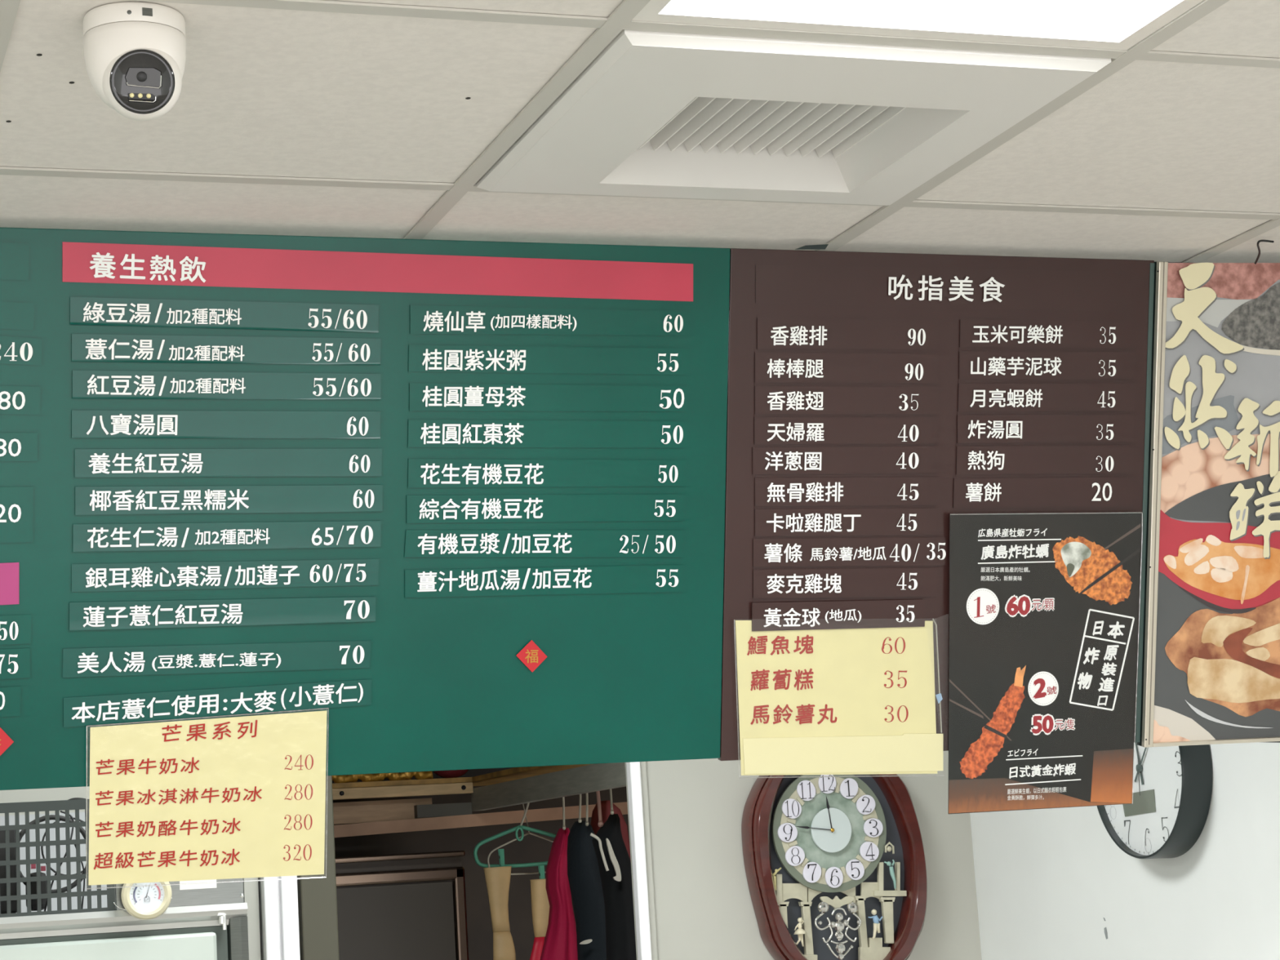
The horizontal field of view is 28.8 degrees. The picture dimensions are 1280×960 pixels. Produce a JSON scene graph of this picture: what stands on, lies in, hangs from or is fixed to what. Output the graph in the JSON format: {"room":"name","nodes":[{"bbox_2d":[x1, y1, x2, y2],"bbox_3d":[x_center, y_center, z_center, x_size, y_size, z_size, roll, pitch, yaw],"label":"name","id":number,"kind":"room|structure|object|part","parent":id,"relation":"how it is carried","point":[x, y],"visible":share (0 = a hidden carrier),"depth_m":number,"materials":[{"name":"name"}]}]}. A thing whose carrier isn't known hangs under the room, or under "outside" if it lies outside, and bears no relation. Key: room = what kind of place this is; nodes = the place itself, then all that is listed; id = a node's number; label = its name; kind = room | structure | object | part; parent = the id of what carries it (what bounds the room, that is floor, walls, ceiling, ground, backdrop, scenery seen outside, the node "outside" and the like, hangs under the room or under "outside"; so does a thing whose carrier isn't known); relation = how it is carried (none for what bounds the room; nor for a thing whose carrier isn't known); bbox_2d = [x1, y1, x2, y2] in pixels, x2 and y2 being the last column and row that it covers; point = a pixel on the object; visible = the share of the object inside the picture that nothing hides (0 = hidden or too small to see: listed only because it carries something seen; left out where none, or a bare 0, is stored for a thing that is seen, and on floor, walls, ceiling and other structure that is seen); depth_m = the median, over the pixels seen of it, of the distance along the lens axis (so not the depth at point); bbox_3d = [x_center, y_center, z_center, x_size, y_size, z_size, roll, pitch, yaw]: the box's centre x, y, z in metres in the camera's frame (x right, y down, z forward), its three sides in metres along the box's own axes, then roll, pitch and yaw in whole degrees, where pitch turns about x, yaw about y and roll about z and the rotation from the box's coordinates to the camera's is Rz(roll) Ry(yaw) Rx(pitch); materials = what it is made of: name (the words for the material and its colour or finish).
{"room":"shop","nodes":[
{"label":"shop","id":0,"kind":"room"},
{"bbox_2d":[332,767,630,959],"bbox_3d":[-0.604,1.510,6.668,2.500,2.700,0.100,0,-10,-20],"label":"wall","id":1,"kind":"structure","parent":0,"point":[531,849],"depth_m":6.76,"materials":[{"name":"wood"}]},
{"bbox_2d":[332,762,627,837],"bbox_3d":[-0.165,0.754,6.037,1.160,0.141,1.724,0,-10,-20],"label":"shelf","id":2,"kind":"object","parent":1,"relation":"attached to","point":[526,784],"visible":0.66,"depth_m":6.45,"materials":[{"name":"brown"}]},
{"bbox_2d":[331,771,433,782],"bbox_3d":[-0.681,0.766,6.457,0.293,0.040,0.036,0,-10,-20],"label":"bundle","id":3,"kind":"object","parent":2,"relation":"on","point":[417,775],"visible":0.62,"depth_m":6.45,"materials":[{"name":"gold metal"}]},
{"bbox_3d":[-0.706,0.863,6.482,0.336,0.055,0.025,0,-10,-20],"label":"rail","id":4,"kind":"part","parent":2,"relation":"part of","materials":[{"name":"brown wood"}]},
{"bbox_2d":[433,769,468,777],"bbox_3d":[-0.497,0.748,6.547,0.108,0.070,0.063,0,-10,-20],"label":"bag","id":5,"kind":"object","parent":2,"relation":"on","point":[453,773],"visible":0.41,"depth_m":6.52,"materials":[{"name":"red plastic"}]},
{"bbox_2d":[473,802,556,867],"bbox_3d":[-0.297,0.859,6.187,0.241,0.203,0.027,-4,-9,2],"label":"clothes hanger","id":6,"kind":"object","parent":2,"relation":"hanging from","point":[521,827],"visible":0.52,"depth_m":6.19,"materials":[{"name":"green plastic"}]},
{"bbox_2d":[483,866,515,959],"bbox_3d":[-0.335,1.120,6.037,0.071,0.362,0.044,0,-10,-20],"label":"glove","id":7,"kind":"object","parent":6,"relation":"hanging from","point":[497,878],"visible":1,"depth_m":6.04,"materials":[{"name":"beige fabric"}]},
{"bbox_2d":[497,848,504,866],"bbox_3d":[-0.337,0.920,6.071,0.012,0.043,0.017,0,-10,-20],"label":"peg","id":8,"kind":"object","parent":7,"relation":"attached to","point":[500,851],"visible":1,"depth_m":6.07,"materials":[{"name":"green plastic"}]},
{"bbox_3d":[-0.294,0.908,6.187,0.241,0.104,0.010,-4,-9,2],"label":"arm","id":9,"kind":"part","parent":6,"relation":"part of","materials":[{"name":"green plastic"}]},
{"bbox_2d":[487,804,553,875],"bbox_3d":[-0.276,0.877,6.250,0.266,0.219,0.012,4,-12,-39],"label":"clothes hanger","id":10,"kind":"object","parent":2,"relation":"hanging from","point":[529,833],"visible":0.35,"depth_m":6.22,"materials":[{"name":"silver metal"}]},
{"bbox_3d":[-0.275,0.935,6.243,0.266,0.104,0.004,4,-12,-39],"label":"arm","id":11,"kind":"part","parent":10,"relation":"part of","materials":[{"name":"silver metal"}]},
{"bbox_2d":[562,796,565,830],"bbox_3d":[-0.170,0.769,5.929,0.034,0.123,0.034,-3,-9,-2],"label":"clothes hanger","id":12,"kind":"object","parent":2,"relation":"hanging from","point":[563,798],"visible":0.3,"depth_m":5.92,"materials":[{"name":"silver metal"}]},
{"bbox_2d":[540,827,577,959],"bbox_3d":[-0.214,1.130,5.894,0.141,0.603,0.114,0,-10,-20],"label":"garment","id":13,"kind":"object","parent":12,"relation":"hanging from","point":[560,943],"visible":0.91,"depth_m":5.89,"materials":[{"name":"red fabric"}]},
{"bbox_2d":[577,794,581,822],"bbox_3d":[-0.128,0.741,5.805,0.037,0.112,0.034,-3,-9,-2],"label":"clothes hanger","id":14,"kind":"object","parent":2,"relation":"hanging from","point":[580,802],"visible":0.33,"depth_m":5.80,"materials":[{"name":"silver metal"}]},
{"bbox_2d":[567,820,606,959],"bbox_3d":[-0.100,1.120,5.787,0.128,0.653,0.119,0,-10,-20],"label":"garment","id":15,"kind":"object","parent":14,"relation":"hanging from","point":[583,869],"visible":0.73,"depth_m":5.77,"materials":[{"name":"black fabric"}]},
{"bbox_2d":[579,939,591,944],"bbox_3d":[-0.124,1.057,5.705,0.031,0.010,0.003,0,-10,-20],"label":"scrap","id":16,"kind":"object","parent":15,"relation":"attached to","point":[587,941],"visible":1,"depth_m":5.70,"materials":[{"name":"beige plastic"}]},
{"bbox_2d":[585,792,588,826],"bbox_3d":[-0.111,0.737,5.758,0.036,0.121,0.034,-3,-9,-2],"label":"clothes hanger","id":17,"kind":"object","parent":2,"relation":"hanging from","point":[587,795],"visible":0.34,"depth_m":5.75,"materials":[{"name":"silver metal"}]},
{"bbox_2d":[595,791,603,827],"bbox_3d":[-0.085,0.727,5.688,0.034,0.130,0.036,-5,-9,8],"label":"clothes hanger","id":18,"kind":"object","parent":2,"relation":"hanging from","point":[600,824],"visible":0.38,"depth_m":5.68,"materials":[{"name":"beige plastic"}]},
{"bbox_3d":[-0.089,0.783,5.680,0.013,0.016,0.036,-3,-9,-2],"label":"arm","id":19,"kind":"part","parent":18,"relation":"part of","materials":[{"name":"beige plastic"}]},
{"bbox_2d":[591,813,636,959],"bbox_3d":[-0.047,1.082,5.630,0.093,0.649,0.107,0,-10,-20],"label":"garment","id":20,"kind":"object","parent":18,"relation":"hanging from","point":[620,944],"visible":0.85,"depth_m":5.62,"materials":[{"name":"black fabric"}]},
{"bbox_2d":[590,800,631,862],"bbox_3d":[-0.071,1.133,6.096,0.132,0.692,0.084,0,-10,-20],"label":"garment","id":21,"kind":"object","parent":2,"relation":"hanging from","point":[605,805],"visible":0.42,"depth_m":6.12,"materials":[{"name":"red fabric"}]},
{"bbox_2d":[608,788,613,814],"bbox_3d":[-0.055,0.700,5.604,0.032,0.103,0.034,-4,-9,4],"label":"clothes hanger","id":22,"kind":"object","parent":2,"relation":"hanging from","point":[611,791],"visible":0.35,"depth_m":5.60,"materials":[{"name":"silver metal"}]},
{"bbox_2d":[590,832,608,871],"bbox_3d":[-0.090,0.828,5.553,0.040,0.087,0.007,0,-10,-20],"label":"hanger arm","id":23,"kind":"object","parent":22,"relation":"attached to","point":[593,835],"visible":1,"depth_m":5.55,"materials":[{"name":"beige plastic"}]},
{"bbox_2d":[605,838,621,881],"bbox_3d":[-0.059,0.849,5.574,0.030,0.097,0.006,0,-10,-20],"label":"hanger arm","id":24,"kind":"object","parent":22,"relation":"attached to","point":[618,875],"visible":1,"depth_m":5.57,"materials":[{"name":"beige plastic"}]},
{"bbox_2d":[0,751,982,959],"bbox_3d":[-1.605,1.179,4.427,5.120,2.766,0.080,0,-10,-20],"label":"wall","id":25,"kind":"structure","parent":0,"point":[704,908],"depth_m":5.08,"materials":[{"name":"white paint"}]},
{"bbox_2d":[257,761,657,959],"bbox_3d":[-0.328,1.328,4.840,0.792,2.450,0.120,0,-10,-20],"label":"door frame","id":26,"kind":"structure","parent":25,"relation":"in","point":[299,918],"depth_m":4.80,"materials":[{"name":"white paint"}]},
{"bbox_3d":[-0.671,1.329,4.719,0.065,2.450,0.120,0,-10,-20],"label":"frame","id":27,"kind":"part","parent":26,"relation":"part of","materials":[{"name":"white paint"}]},
{"bbox_3d":[-0.596,1.345,4.748,0.070,2.420,0.070,0,-10,-20],"label":"post","id":28,"kind":"part","parent":26,"relation":"part of","materials":[{"name":"grey metal"}]},
{"bbox_2d":[741,773,927,959],"bbox_3d":[0.408,0.788,5.124,0.391,0.502,0.072,0,-10,-20],"label":"clock","id":29,"kind":"object","parent":25,"relation":"attached to","point":[835,867],"visible":0.94,"depth_m":5.12,"materials":[{"name":"brown wood"}]},
{"bbox_3d":[0.301,0.721,5.095,0.043,0.039,0.005,0,-10,-20],"label":"number plate","id":30,"kind":"part","parent":29,"relation":"part of","materials":[{"name":"white"}]},
{"bbox_3d":[0.311,0.673,5.107,0.043,0.041,0.005,0,-10,-20],"label":"number plate","id":31,"kind":"part","parent":29,"relation":"part of","materials":[{"name":"white"}]},
{"bbox_3d":[0.317,0.768,5.092,0.043,0.041,0.005,0,-10,-20],"label":"number plate","id":32,"kind":"part","parent":29,"relation":"part of","materials":[{"name":"white plastic"}]},
{"bbox_3d":[0.342,0.638,5.125,0.041,0.043,0.005,0,-10,-20],"label":"number plate","id":33,"kind":"part","parent":29,"relation":"part of","materials":[{"name":"white"}]},
{"bbox_3d":[0.352,0.802,5.098,0.041,0.043,0.005,0,-10,-20],"label":"number plate","id":34,"kind":"part","parent":29,"relation":"part of","materials":[{"name":"white plastic"}]},
{"bbox_3d":[0.386,0.625,5.143,0.039,0.043,0.005,0,-10,-20],"label":"number plate","id":35,"kind":"part","parent":29,"relation":"part of","materials":[{"name":"white"}]},
{"bbox_3d":[0.398,0.815,5.112,0.039,0.043,0.005,0,-10,-20],"label":"number plate","id":36,"kind":"part","parent":29,"relation":"part of","materials":[{"name":"white plastic"}]},
{"bbox_3d":[0.432,0.638,5.157,0.041,0.043,0.005,0,-10,-20],"label":"number plate","id":37,"kind":"part","parent":29,"relation":"part of","materials":[{"name":"white"}]},
{"bbox_3d":[0.442,0.802,5.130,0.041,0.043,0.005,0,-10,-20],"label":"number plate","id":38,"kind":"part","parent":29,"relation":"part of","materials":[{"name":"white plastic"}]},
{"bbox_3d":[0.468,0.672,5.163,0.043,0.041,0.005,0,-10,-20],"label":"number plate","id":39,"kind":"part","parent":29,"relation":"part of","materials":[{"name":"white"}]},
{"bbox_3d":[0.473,0.767,5.148,0.043,0.041,0.005,0,-10,-20],"label":"number plate","id":40,"kind":"part","parent":29,"relation":"part of","materials":[{"name":"white"}]},
{"bbox_3d":[0.483,0.720,5.160,0.043,0.039,0.005,0,-10,-20],"label":"number plate","id":41,"kind":"part","parent":29,"relation":"part of","materials":[{"name":"white"}]},
{"bbox_2d":[529,878,549,959],"bbox_3d":[-0.237,1.136,6.026,0.095,0.339,0.042,0,-10,-20],"label":"glove","id":42,"kind":"object","parent":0,"point":[540,900],"visible":0.75,"depth_m":6.03,"materials":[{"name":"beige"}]},
{"bbox_2d":[537,865,544,879],"bbox_3d":[-0.238,0.959,6.048,0.012,0.047,0.017,0,-10,-20],"label":"peg","id":43,"kind":"object","parent":42,"relation":"attached to","point":[541,868],"visible":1,"depth_m":6.04,"materials":[{"name":"green plastic"}]},
{"bbox_2d":[0,0,1279,262],"bbox_3d":[-0.511,-0.671,1.163,4.998,0.012,7.308,0,-10,-20],"label":"ceiling","id":44,"kind":"structure","parent":0,"point":[264,91],"depth_m":2.99,"materials":[{"name":"tile"}]},
{"bbox_2d":[82,1,186,120],"bbox_3d":[-0.497,-0.403,2.458,0.099,0.109,0.102,0,-10,-20],"label":"security camera","id":45,"kind":"object","parent":44,"relation":"attached to","point":[135,52],"visible":1,"depth_m":2.42,"materials":[{"name":"white plastic"}]},
{"bbox_3d":[-0.482,-0.369,2.418,0.026,0.005,0.003,-2,-9,-10],"label":"led rail","id":46,"kind":"part","parent":45,"relation":"part of","materials":[{"name":"silver metal"}]},
{"bbox_2d":[0,226,729,790],"bbox_3d":[-0.766,0.038,3.170,1.873,0.696,0.178,0,-10,-20],"label":"menu board","id":47,"kind":"object","parent":44,"relation":"hanging from","point":[353,479],"visible":1,"depth_m":3.30,"materials":[{"name":"green plastic"}]},
{"bbox_2d":[0,727,13,755],"bbox_3d":[-0.821,0.331,3.162,0.053,0.055,0.014,0,-10,-20],"label":"diamond","id":48,"kind":"object","parent":47,"relation":"attached to","point":[6,741],"visible":1,"depth_m":3.17,"materials":[{"name":"red paper"}]},
{"bbox_2d":[88,710,327,885],"bbox_3d":[-0.563,0.416,3.255,0.316,0.222,0.054,0,-10,-20],"label":"paper sign","id":49,"kind":"object","parent":47,"relation":"attached to","point":[235,797],"visible":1,"depth_m":3.26,"materials":[{"name":"yellow paper"}]},
{"bbox_2d":[515,640,547,671],"bbox_3d":[-0.147,0.240,3.394,0.044,0.044,0.012,0,-10,-20],"label":"diamond","id":50,"kind":"object","parent":47,"relation":"attached to","point":[531,655],"visible":1,"depth_m":3.39,"materials":[{"name":"red paper"}]},
{"bbox_2d":[0,0,1279,262],"bbox_3d":[-0.499,-0.682,1.131,5.020,0.030,7.400,0,-10,-20],"label":"ceiling grid","id":51,"kind":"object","parent":44,"relation":"attached to","point":[610,27],"depth_m":2.79,"materials":[{"name":"grey metal"}]},
{"bbox_2d":[476,29,1111,205],"bbox_3d":[0.158,-0.458,2.950,0.573,0.102,0.573,0,-10,-20],"label":"ceiling vent","id":52,"kind":"object","parent":44,"relation":"in","point":[659,114],"visible":0.98,"depth_m":2.94,"materials":[{"name":"white plastic"}]},
{"bbox_3d":[0.042,-0.458,2.974,0.016,0.036,0.319,0,-10,-20],"label":"louvre blade","id":53,"kind":"part","parent":52,"relation":"part of","materials":[{"name":"white plastic"}]},
{"bbox_3d":[0.064,-0.458,2.982,0.016,0.036,0.319,0,-10,-20],"label":"louvre blade","id":54,"kind":"part","parent":52,"relation":"part of","materials":[{"name":"white plastic"}]},
{"bbox_3d":[0.085,-0.458,2.989,0.016,0.036,0.319,0,-10,-20],"label":"louvre blade","id":55,"kind":"part","parent":52,"relation":"part of","materials":[{"name":"white plastic"}]},
{"bbox_3d":[0.106,-0.458,2.997,0.016,0.036,0.319,0,-10,-20],"label":"louvre blade","id":56,"kind":"part","parent":52,"relation":"part of","materials":[{"name":"white plastic"}]},
{"bbox_3d":[0.127,-0.458,3.004,0.016,0.036,0.319,0,-10,-20],"label":"louvre blade","id":57,"kind":"part","parent":52,"relation":"part of","materials":[{"name":"white plastic"}]},
{"bbox_3d":[0.148,-0.459,3.011,0.016,0.036,0.319,0,-10,-20],"label":"louvre blade","id":58,"kind":"part","parent":52,"relation":"part of","materials":[{"name":"white plastic"}]},
{"bbox_3d":[0.169,-0.459,3.019,0.016,0.036,0.319,0,-10,-20],"label":"louvre blade","id":59,"kind":"part","parent":52,"relation":"part of","materials":[{"name":"white plastic"}]},
{"bbox_3d":[0.191,-0.459,3.026,0.016,0.036,0.319,0,-10,-20],"label":"louvre blade","id":60,"kind":"part","parent":52,"relation":"part of","materials":[{"name":"white plastic"}]},
{"bbox_3d":[0.212,-0.459,3.034,0.016,0.036,0.319,0,-10,-20],"label":"louvre blade","id":61,"kind":"part","parent":52,"relation":"part of","materials":[{"name":"white plastic"}]},
{"bbox_3d":[0.233,-0.459,3.042,0.016,0.036,0.319,0,-10,-20],"label":"louvre blade","id":62,"kind":"part","parent":52,"relation":"part of","materials":[{"name":"white plastic"}]},
{"bbox_3d":[0.254,-0.459,3.049,0.016,0.036,0.319,0,-10,-20],"label":"louvre blade","id":63,"kind":"part","parent":52,"relation":"part of","materials":[{"name":"white plastic"}]},
{"bbox_3d":[0.275,-0.459,3.057,0.016,0.036,0.319,0,-10,-20],"label":"louvre blade","id":64,"kind":"part","parent":52,"relation":"part of","materials":[{"name":"white plastic"}]},
{"bbox_3d":[0.296,-0.459,3.064,0.016,0.036,0.319,0,-10,-20],"label":"louvre blade","id":65,"kind":"part","parent":52,"relation":"part of","materials":[{"name":"white plastic"}]},
{"bbox_2d":[631,0,1203,49],"bbox_3d":[0.358,-0.527,2.383,0.579,0.012,0.579,0,-10,-20],"label":"recessed light","id":66,"kind":"object","parent":44,"relation":"in","point":[1117,24],"visible":0.97,"depth_m":2.61,"materials":[{"name":"white plastic"}]},
{"bbox_2d":[718,244,1155,760],"bbox_3d":[0.435,0.032,3.593,0.672,0.707,0.185,0,-10,-20],"label":"menu board","id":67,"kind":"object","parent":44,"relation":"hanging from","point":[874,398],"visible":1,"depth_m":3.56,"materials":[{"name":"brown plastic"}]},
{"bbox_2d":[735,620,942,775],"bbox_3d":[0.285,0.312,3.549,0.333,0.230,0.058,0,-10,-20],"label":"paper sign","id":68,"kind":"object","parent":67,"relation":"attached to","point":[841,701],"visible":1,"depth_m":3.55,"materials":[{"name":"beige paper"}]},
{"bbox_2d":[947,512,1142,813],"bbox_3d":[0.575,0.266,3.643,0.349,0.428,0.106,0,-10,-20],"label":"poster","id":69,"kind":"object","parent":67,"relation":"attached to","point":[1044,607],"visible":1,"depth_m":3.65,"materials":[{"name":"black paper"}]},
{"bbox_2d":[949,698,983,718],"bbox_3d":[0.473,0.332,3.612,0.057,0.030,0.001,1,-10,-26],"label":"print","id":70,"kind":"object","parent":69,"relation":"attached to","point":[958,708],"depth_m":3.61,"materials":[{"name":"brown paper"}]},
{"bbox_2d":[949,679,1011,740],"bbox_3d":[0.495,0.334,3.620,0.104,0.091,0.022,0,-10,-20],"label":"print","id":71,"kind":"object","parent":69,"relation":"attached to","point":[980,709],"depth_m":3.62,"materials":[{"name":"brown paper"}]},
{"bbox_2d":[959,665,1026,778],"bbox_3d":[0.513,0.352,3.627,0.104,0.160,0.039,0,-10,-20],"label":"print","id":72,"kind":"object","parent":69,"relation":"attached to","point":[993,698],"depth_m":3.63},
{"bbox_2d":[983,724,1006,738],"bbox_3d":[0.518,0.366,3.630,0.038,0.022,0.001,1,-10,-26],"label":"print","id":73,"kind":"object","parent":69,"relation":"attached to","point":[990,731],"depth_m":3.63,"materials":[{"name":"black"}]},
{"bbox_2d":[948,777,1127,813],"bbox_3d":[0.590,0.458,3.663,0.303,0.048,0.011,0,-10,-20],"label":"print","id":74,"kind":"object","parent":69,"relation":"attached to","point":[966,795],"depth_m":3.66},
{"bbox_2d":[1052,535,1132,604],"bbox_3d":[0.666,0.133,3.666,0.136,0.101,0.020,1,-10,-24],"label":"print","id":75,"kind":"object","parent":69,"relation":"attached to","point":[1087,570],"depth_m":3.67,"materials":[{"name":"orange paper"}]},
{"bbox_2d":[1076,546,1141,596],"bbox_3d":[0.691,0.135,3.675,0.107,0.070,0.001,-2,-9,-11],"label":"print","id":76,"kind":"object","parent":69,"relation":"attached to","point":[1101,571],"depth_m":3.68,"materials":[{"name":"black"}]},
{"bbox_2d":[1090,748,1133,803],"bbox_3d":[0.701,0.441,3.700,0.070,0.080,0.019,0,-10,-20],"label":"print","id":77,"kind":"object","parent":69,"relation":"attached to","point":[1111,769],"depth_m":3.70},
{"bbox_2d":[1104,524,1140,549],"bbox_3d":[0.710,0.085,3.679,0.064,0.039,0.001,-2,-9,-12],"label":"print","id":78,"kind":"object","parent":69,"relation":"on","point":[1117,536],"depth_m":3.68,"materials":[{"name":"brown paper"}]},
{"bbox_2d":[1254,240,1273,264],"bbox_3d":[0.922,-0.338,3.684,0.025,0.015,0.102,-5,-9,10],"label":"hanging wire","id":79,"kind":"object","parent":44,"relation":"hanging from","point":[1259,241],"visible":1,"depth_m":3.65,"materials":[{"name":"black plastic"}]},
{"bbox_2d":[1137,261,1279,747],"bbox_3d":[0.962,0.038,3.775,0.449,0.712,0.193,0,-10,-20],"label":"photo board","id":80,"kind":"object","parent":79,"relation":"hanging from","point":[1211,664],"visible":1,"depth_m":3.73,"materials":[{"name":"multicoloured"}]},
{"bbox_2d":[1152,720,1190,742],"bbox_3d":[0.792,0.377,3.732,0.073,0.037,0.009,0,-10,-20],"label":"print","id":81,"kind":"object","parent":80,"relation":"attached to","point":[1163,731],"depth_m":3.73},
{"bbox_2d":[1160,471,1207,513],"bbox_3d":[0.805,0.019,3.713,0.090,0.063,0.015,0,-10,-20],"label":"print","id":82,"kind":"object","parent":80,"relation":"attached to","point":[1180,491],"depth_m":3.72},
{"bbox_2d":[1153,705,1215,740],"bbox_3d":[0.819,0.365,3.741,0.115,0.059,0.014,0,-10,-20],"label":"print","id":83,"kind":"object","parent":80,"relation":"attached to","point":[1171,722],"depth_m":3.74,"materials":[{"name":"beige paper"}]},
{"bbox_2d":[1177,586,1256,613],"bbox_3d":[0.867,0.180,3.746,0.138,0.043,0.005,0,-10,-23],"label":"print","id":84,"kind":"object","parent":80,"relation":"on","point":[1191,599],"depth_m":3.75,"materials":[{"name":"red"}]},
{"bbox_2d":[1154,571,1279,742],"bbox_3d":[0.889,0.260,3.763,0.268,0.280,0.058,0,-10,-23],"label":"print","id":85,"kind":"object","parent":80,"relation":"on","point":[1217,633],"depth_m":3.75,"materials":[{"name":"grey paper"}]},
{"bbox_2d":[1158,510,1279,608],"bbox_3d":[0.889,0.120,3.749,0.261,0.149,0.036,0,-10,-20],"label":"print","id":86,"kind":"object","parent":80,"relation":"attached to","point":[1208,559],"depth_m":3.74},
{"bbox_2d":[1161,280,1279,523],"bbox_3d":[0.971,0.035,3.775,0.426,0.695,0.167,0,-10,-20],"label":"print","id":87,"kind":"object","parent":80,"relation":"attached to","point":[1220,339],"depth_m":3.73},
{"bbox_2d":[1161,433,1279,509],"bbox_3d":[0.892,-0.012,3.742,0.262,0.112,0.027,0,-10,-20],"label":"print","id":88,"kind":"object","parent":80,"relation":"attached to","point":[1200,471],"depth_m":3.73},
{"bbox_2d":[1161,395,1279,526],"bbox_3d":[0.893,-0.023,3.742,0.265,0.204,0.048,0,-10,-20],"label":"bowl","id":89,"kind":"object","parent":80,"relation":"on","point":[1220,454],"depth_m":3.73,"materials":[{"name":"multicoloured paper"}]},
{"bbox_2d":[1163,534,1279,599],"bbox_3d":[0.895,0.132,3.752,0.248,0.097,0.021,0,-10,-22],"label":"print","id":90,"kind":"object","parent":80,"relation":"attached to","point":[1196,566],"depth_m":3.74},
{"bbox_2d":[1164,597,1279,716],"bbox_3d":[0.901,0.268,3.764,0.250,0.177,0.042,0,-10,-20],"label":"print","id":91,"kind":"object","parent":80,"relation":"attached to","point":[1222,655],"depth_m":3.75},
{"bbox_2d":[1166,297,1279,355],"bbox_3d":[0.894,-0.228,3.728,0.264,0.082,0.019,0,-10,-20],"label":"bowl","id":92,"kind":"object","parent":80,"relation":"on","point":[1196,326],"depth_m":3.72,"materials":[{"name":"beige"}]},
{"bbox_2d":[1166,262,1279,299],"bbox_3d":[0.888,-0.298,3.722,0.253,0.057,0.013,0,-10,-19],"label":"print","id":93,"kind":"object","parent":80,"relation":"attached to","point":[1184,281],"depth_m":3.72},
{"bbox_2d":[1201,615,1256,647],"bbox_3d":[0.887,0.228,3.755,0.095,0.047,0.011,0,-10,-20],"label":"print","id":94,"kind":"object","parent":80,"relation":"attached to","point":[1217,631],"depth_m":3.76},
{"bbox_2d":[1187,657,1279,702],"bbox_3d":[0.918,0.301,3.773,0.208,0.070,0.015,0,-10,-22],"label":"print","id":95,"kind":"object","parent":80,"relation":"attached to","point":[1210,679],"depth_m":3.76},
{"bbox_2d":[1222,282,1279,350],"bbox_3d":[0.942,-0.248,3.744,0.158,0.117,0.028,0,-10,-20],"label":"print","id":96,"kind":"object","parent":80,"relation":"attached to","point":[1251,311],"depth_m":3.73},
{"bbox_2d":[1222,627,1279,678],"bbox_3d":[0.946,0.265,3.778,0.146,0.081,0.020,0,-10,-20],"label":"print","id":97,"kind":"object","parent":80,"relation":"attached to","point":[1247,652],"depth_m":3.77},
{"bbox_2d":[1245,647,1270,661],"bbox_3d":[0.936,0.265,3.775,0.043,0.022,0.005,0,-10,-20],"label":"print","id":98,"kind":"object","parent":80,"relation":"attached to","point":[1252,654],"depth_m":3.77},
{"bbox_2d":[1243,623,1279,646],"bbox_3d":[0.962,0.231,3.782,0.111,0.041,0.006,-1,-9,-16],"label":"print","id":99,"kind":"object","parent":80,"relation":"on","point":[1254,634],"depth_m":3.78},
{"bbox_2d":[969,742,1279,959],"bbox_3d":[1.989,0.537,1.789,0.101,2.766,7.400,0,-10,-20],"label":"wall","id":100,"kind":"structure","parent":0,"point":[1051,883],"depth_m":4.66,"materials":[{"name":"grey paint"}]},
{"bbox_2d":[1097,742,1212,858],"bbox_3d":[0.927,0.525,4.544,0.058,0.329,0.329,0,-10,-20],"label":"wall clock","id":101,"kind":"object","parent":100,"relation":"attached to","point":[1167,814],"visible":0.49,"depth_m":4.47,"materials":[{"name":"grey plastic"}]},
{"bbox_3d":[-0.610,2.125,1.631,5.120,0.100,9.350,0,-10,-20],"label":"floor","id":102,"kind":"structure","parent":0,"visible":0},
{"bbox_2d":[0,797,248,959],"bbox_3d":[-1.066,1.518,4.124,0.800,1.939,0.522,0,-10,-20],"label":"fridge","id":103,"kind":"object","parent":102,"relation":"on","point":[49,909],"visible":0.81,"depth_m":4.08,"materials":[{"name":"silver metal"}]},
{"bbox_3d":[-0.996,1.531,3.876,0.727,1.587,0.019,0,-10,-20],"label":"door","id":104,"kind":"part","parent":103,"relation":"part of","materials":[{"name":"white glass"}]},
{"bbox_3d":[-1.036,0.724,4.029,0.800,0.036,0.046,0,-10,-20],"label":"rail","id":105,"kind":"part","parent":103,"relation":"part of","materials":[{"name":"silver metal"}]},
{"bbox_2d":[113,881,172,919],"bbox_3d":[-0.813,0.679,4.080,0.096,0.081,0.018,0,-10,-20],"label":"thermometer","id":106,"kind":"object","parent":103,"relation":"attached to","point":[144,900],"visible":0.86,"depth_m":4.08,"materials":[{"name":"beige plastic"}]},
{"bbox_3d":[-0.766,0.675,4.140,0.212,0.072,0.034,0,-10,-20],"label":"control panel","id":107,"kind":"part","parent":103,"relation":"part of","materials":[{"name":"silver metal"}]},
{"bbox_3d":[-0.625,1.531,4.028,0.032,1.628,0.046,0,-10,-20],"label":"rail","id":108,"kind":"part","parent":103,"relation":"part of","materials":[{"name":"silver metal"}]},
{"bbox_2d":[335,850,469,959],"bbox_3d":[-0.684,1.861,6.113,0.445,1.844,0.660,0,-10,-20],"label":"tall cabinet","id":109,"kind":"object","parent":102,"relation":"on","point":[411,906],"visible":0.6,"depth_m":5.98,"materials":[{"name":"brown wood"}]},
{"bbox_3d":[-0.591,1.821,5.833,0.395,1.722,0.015,0,-10,-20],"label":"door","id":110,"kind":"part","parent":109,"relation":"part of","materials":[{"name":"brown wood"}]},
{"bbox_3d":[-0.638,0.906,5.969,0.445,0.014,0.040,0,-10,-20],"label":"trim","id":111,"kind":"part","parent":109,"relation":"part of","materials":[{"name":"silver metal"}]}
]}

